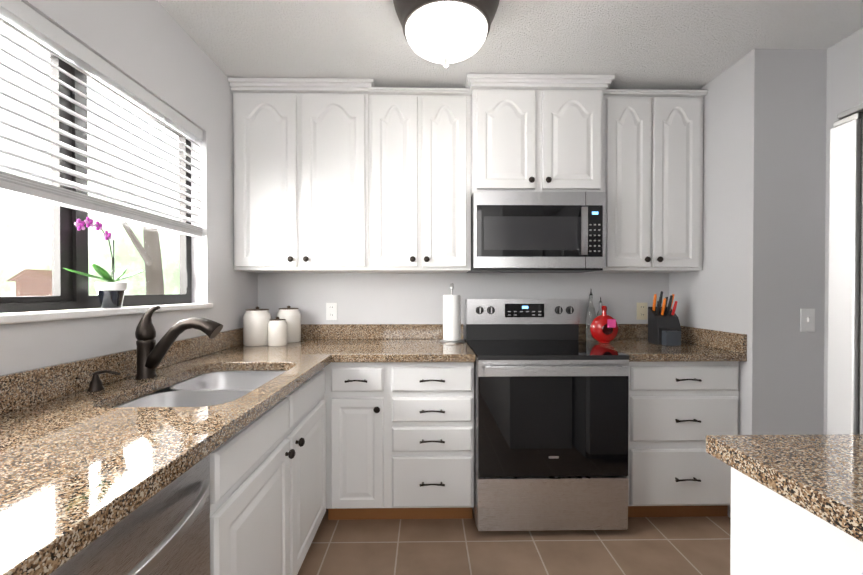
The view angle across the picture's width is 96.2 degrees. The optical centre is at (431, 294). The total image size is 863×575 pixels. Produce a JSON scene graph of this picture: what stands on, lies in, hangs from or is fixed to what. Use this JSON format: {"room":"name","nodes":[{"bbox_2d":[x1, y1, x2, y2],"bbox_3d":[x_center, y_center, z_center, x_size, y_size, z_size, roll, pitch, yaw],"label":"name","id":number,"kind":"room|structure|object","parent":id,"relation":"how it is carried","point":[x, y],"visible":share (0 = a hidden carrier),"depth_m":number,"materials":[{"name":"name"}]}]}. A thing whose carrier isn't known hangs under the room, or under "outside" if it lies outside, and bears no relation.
{"room":"kitchen","nodes":[
{"label":"kitchen","id":0,"kind":"room"},
{"bbox_2d":[0,0,257,374],"bbox_3d":[-1.202,0.007,0.062,0.140,2.460,5.080,0,1,-1],"label":"wall","id":1,"kind":"structure","parent":0,"point":[153,47],"depth_m":1.70,"materials":[{"name":"grey paint"}]},
{"bbox_2d":[0,21,191,312],"bbox_3d":[-1.245,-0.391,1.209,0.057,0.885,1.580,0,1,-1],"label":"window","id":2,"kind":"structure","parent":1,"relation":"in","point":[70,242],"depth_m":1.34,"materials":[{"name":"brown metal"}]},
{"bbox_2d":[0,26,181,295],"bbox_3d":[-1.252,-0.391,1.208,0.003,0.833,1.528,0,1,-1],"label":"window panel","id":3,"kind":"object","parent":2,"relation":"attached to","point":[89,193],"visible":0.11,"depth_m":1.44,"materials":[{"name":"clear glass"}]},
{"bbox_2d":[0,0,203,289],"bbox_3d":[-1.184,-0.312,1.210,0.065,1.038,1.556,0,1,-1],"label":"window blinds","id":4,"kind":"object","parent":2,"relation":"attached to","point":[26,20],"visible":1,"depth_m":1.32,"materials":[{"name":"white plastic"}]},
{"bbox_2d":[0,303,212,323],"bbox_3d":[-1.175,0.064,1.214,0.097,0.025,1.620,0,1,-1],"label":"window sill","id":5,"kind":"structure","parent":1,"relation":"attached to","point":[18,317],"depth_m":1.27,"materials":[{"name":"white paint"}]},
{"bbox_2d":[64,217,143,307],"bbox_3d":[-1.175,-0.108,1.412,0.091,0.315,0.306,0,1,-1],"label":"orchid","id":6,"kind":"object","parent":5,"relation":"on","point":[111,292],"visible":1,"depth_m":1.39,"materials":[{"name":"purple"}]},
{"bbox_2d":[258,272,668,338],"bbox_3d":[0.400,-0.016,2.686,3.420,2.460,0.120,0,1,-1],"label":"wall","id":7,"kind":"structure","parent":0,"point":[387,298],"depth_m":2.62,"materials":[{"name":"grey paint"}]},
{"bbox_2d":[228,78,374,272],"bbox_3d":[-0.750,-0.692,2.411,0.828,1.096,0.381,0,1,-1],"label":"upper cabinet","id":8,"kind":"object","parent":7,"relation":"attached to","point":[301,171],"visible":0.96,"depth_m":2.26,"materials":[{"name":"white wood"}]},
{"bbox_2d":[326,303,336,319],"bbox_3d":[-0.673,0.115,2.605,0.072,0.116,0.008,0,1,-1],"label":"electrical outlet","id":9,"kind":"object","parent":7,"relation":"attached to","point":[331,311],"visible":1,"depth_m":2.60,"materials":[{"name":"white plastic"}]},
{"bbox_2d":[368,87,471,272],"bbox_3d":[-0.069,-0.672,2.423,0.602,1.057,0.377,0,1,-1],"label":"upper cabinet","id":10,"kind":"object","parent":7,"relation":"attached to","point":[419,180],"visible":1,"depth_m":2.27,"materials":[{"name":"white wood"}]},
{"bbox_2d":[465,74,614,195],"bbox_3d":[0.614,-0.914,2.399,0.832,0.650,0.441,0,1,-1],"label":"upper cabinet","id":11,"kind":"object","parent":7,"relation":"attached to","point":[538,132],"visible":0.92,"depth_m":2.22,"materials":[{"name":"white wood"}]},
{"bbox_2d":[467,191,605,272],"bbox_3d":[0.614,-0.363,2.388,0.754,0.445,0.473,0,1,-1],"label":"over-the-range microwave","id":12,"kind":"object","parent":11,"relation":"attached to","point":[533,232],"visible":1,"depth_m":2.20,"materials":[{"name":"silver metal"}]},
{"bbox_2d":[637,303,647,319],"bbox_3d":[1.435,0.114,2.636,0.072,0.116,0.008,0,1,-1],"label":"electrical outlet","id":13,"kind":"object","parent":7,"relation":"attached to","point":[642,308],"visible":1,"depth_m":2.63,"materials":[{"name":"beige plastic"}]},
{"bbox_2d":[585,89,707,272],"bbox_3d":[1.308,-0.672,2.443,0.626,1.057,0.377,0,1,-1],"label":"upper cabinet","id":14,"kind":"object","parent":7,"relation":"attached to","point":[653,164],"visible":0.94,"depth_m":2.29,"materials":[{"name":"white wood"}]},
{"bbox_2d":[157,0,862,89],"bbox_3d":[0.438,-1.243,0.076,3.420,0.040,5.320,0,1,-1],"label":"ceiling","id":15,"kind":"structure","parent":0,"point":[666,44],"depth_m":1.87,"materials":[{"name":"white paint"}]},
{"bbox_2d":[393,0,499,67],"bbox_3d":[0.061,-1.086,1.592,0.444,0.300,0.444,0,1,-1],"label":"ceiling light","id":16,"kind":"object","parent":15,"relation":"attached to","point":[446,33],"visible":1,"depth_m":1.51,"materials":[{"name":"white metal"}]},
{"bbox_2d":[297,508,730,574],"bbox_3d":[0.438,1.262,0.098,3.420,0.050,5.320,0,1,-1],"label":"floor","id":17,"kind":"structure","parent":0,"point":[670,546],"depth_m":1.85,"materials":[{"name":"tile"}]},
{"bbox_2d":[49,454,209,574],"bbox_3d":[-0.790,0.792,0.636,0.660,0.856,0.596,0,1,-1],"label":"dishwasher","id":18,"kind":"object","parent":17,"relation":"on","point":[165,530],"visible":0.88,"depth_m":0.75,"materials":[{"name":"silver metal"}]},
{"bbox_2d":[148,368,325,574],"bbox_3d":[-0.840,0.789,1.453,0.620,0.872,1.033,0,1,-1],"label":"base cabinet","id":19,"kind":"object","parent":17,"relation":"on","point":[267,489],"visible":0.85,"depth_m":1.26,"materials":[{"name":"white wood"}]},
{"bbox_2d":[0,324,353,574],"bbox_3d":[-0.826,0.281,1.420,0.648,0.140,2.378,0,1,-1],"label":"countertop","id":20,"kind":"structure","parent":19,"relation":"on","point":[81,468],"depth_m":0.90,"materials":[{"name":"stone"}]},
{"bbox_2d":[87,370,120,391],"bbox_3d":[-1.070,0.279,1.262,0.093,0.065,0.044,0,1,-1],"label":"soap dispenser","id":21,"kind":"object","parent":20,"relation":"on","point":[95,383],"visible":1,"depth_m":1.25,"materials":[{"name":"brown metal"}]},
{"bbox_2d":[135,306,222,378],"bbox_3d":[-0.950,0.176,1.460,0.307,0.268,0.066,0,1,-4],"label":"faucet","id":22,"kind":"object","parent":20,"relation":"on","point":[150,355],"visible":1,"depth_m":1.44,"materials":[{"name":"brown metal"}]},
{"bbox_2d":[116,371,285,406],"bbox_3d":[-0.791,0.452,1.423,0.422,0.200,0.692,0,1,-1],"label":"sink","id":23,"kind":"object","parent":20,"relation":"in","point":[213,388],"visible":0.1,"depth_m":1.42,"materials":[{"name":"silver metal"}]},
{"bbox_2d":[324,362,473,519],"bbox_3d":[-0.171,0.781,2.297,0.782,0.872,0.652,0,1,-1],"label":"base cabinet","id":24,"kind":"object","parent":17,"relation":"on","point":[399,440],"visible":1,"depth_m":2.01,"materials":[{"name":"white wood"}]},
{"bbox_2d":[331,324,475,361],"bbox_3d":[-0.147,0.273,2.295,0.734,0.140,0.648,0,1,-1],"label":"countertop","id":25,"kind":"structure","parent":24,"relation":"on","point":[395,343],"depth_m":2.26,"materials":[{"name":"stone"}]},
{"bbox_2d":[440,283,463,343],"bbox_3d":[0.129,0.116,2.443,0.156,0.372,0.156,0,1,-1],"label":"paper towel","id":26,"kind":"object","parent":25,"relation":"on","point":[451,318],"visible":1,"depth_m":2.40,"materials":[{"name":"white paper"}]},
{"bbox_2d":[464,299,629,530],"bbox_3d":[0.606,0.625,2.244,0.762,1.184,0.722,0,1,-1],"label":"range","id":27,"kind":"object","parent":17,"relation":"on","point":[551,393],"visible":0.98,"depth_m":1.94,"materials":[{"name":"silver metal"}]},
{"bbox_2d":[626,361,738,516],"bbox_3d":[1.306,0.781,2.319,0.634,0.872,0.651,0,1,-1],"label":"base cabinet","id":28,"kind":"object","parent":17,"relation":"on","point":[678,412],"visible":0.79,"depth_m":2.03,"materials":[{"name":"white wood"}]},
{"bbox_2d":[579,324,746,361],"bbox_3d":[1.306,0.273,2.316,0.635,0.140,0.648,0,1,-1],"label":"countertop","id":29,"kind":"structure","parent":28,"relation":"on","point":[697,344],"depth_m":2.15,"materials":[{"name":"stone"}]},
{"bbox_2d":[586,289,601,339],"bbox_3d":[1.081,0.132,2.550,0.129,0.338,0.059,0,1,-13],"label":"oil bottle","id":30,"kind":"object","parent":29,"relation":"on","point":[590,295],"depth_m":2.54,"materials":[{"name":"clear glass"}]},
{"bbox_2d":[587,304,618,342],"bbox_3d":[1.078,0.187,2.414,0.170,0.230,0.104,0,1,14],"label":"vase","id":31,"kind":"object","parent":29,"relation":"on","point":[602,326],"depth_m":2.40,"materials":[{"name":"red"}]},
{"bbox_2d":[648,291,680,345],"bbox_3d":[1.430,0.141,2.355,0.140,0.322,0.155,0,1,-1],"label":"desk organizer","id":32,"kind":"object","parent":29,"relation":"on","point":[664,327],"visible":0.98,"depth_m":2.35,"materials":[{"name":"black"}]},
{"bbox_2d":[730,467,862,574],"bbox_3d":[0.905,0.801,0.003,0.490,0.873,1.685,0,1,-1],"label":"base cabinet","id":33,"kind":"object","parent":17,"relation":"on","point":[773,532],"depth_m":0.72,"materials":[{"name":"white wood"}]},
{"bbox_2d":[706,434,862,541],"bbox_3d":[0.889,0.343,0.016,0.520,0.040,1.720,0,1,-1],"label":"countertop","id":34,"kind":"structure","parent":33,"relation":"on","point":[821,476],"depth_m":0.72,"materials":[{"name":"stone"}]},
{"bbox_2d":[827,103,862,433],"bbox_3d":[1.586,0.360,0.727,0.858,1.742,0.880,0,1,-1],"label":"fridge","id":35,"kind":"object","parent":17,"relation":"on","point":[845,355],"visible":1,"depth_m":1.08,"materials":[{"name":"grey metal"}]},
{"bbox_2d":[669,49,826,517],"bbox_3d":[1.811,-0.013,2.307,0.370,2.460,0.680,0,1,-1],"label":"wall block","id":36,"kind":"object","parent":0,"point":[759,279],"visible":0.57,"depth_m":1.97,"materials":[{"name":"grey paint"}]},
{"bbox_2d":[800,309,814,331],"bbox_3d":[1.909,0.131,1.961,0.072,0.118,0.014,0,1,-1],"label":"light switch","id":37,"kind":"object","parent":36,"relation":"attached to","point":[807,320],"visible":1,"depth_m":1.96,"materials":[{"name":"white plastic"}]},
{"bbox_2d":[823,28,862,433],"bbox_3d":[2.088,0.006,0.111,0.120,2.460,5.080,0,1,-1],"label":"wall","id":38,"kind":"structure","parent":0,"point":[844,92],"depth_m":1.91,"materials":[{"name":"grey paint"}]},
{"label":"outside","id":39,"kind":"structure","parent":0,"visible":0},
{"bbox_2d":[0,27,179,312],"bbox_3d":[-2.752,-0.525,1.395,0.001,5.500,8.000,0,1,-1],"label":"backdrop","id":40,"kind":"structure","parent":39,"point":[100,242],"depth_m":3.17,"materials":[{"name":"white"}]},
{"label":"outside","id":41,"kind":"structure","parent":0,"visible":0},
{"bbox_2d":[7,269,51,311],"bbox_3d":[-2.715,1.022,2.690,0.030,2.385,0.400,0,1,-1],"label":"house","id":42,"kind":"structure","parent":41,"point":[27,288],"depth_m":2.63,"materials":[{"name":"brown"}]},
{"bbox_2d":[120,220,163,305],"bbox_3d":[-2.684,0.763,3.599,0.162,2.887,0.508,0,1,-1],"label":"tree","id":43,"kind":"object","parent":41,"point":[149,239],"depth_m":3.68,"materials":[{"name":"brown plant"}]}
]}

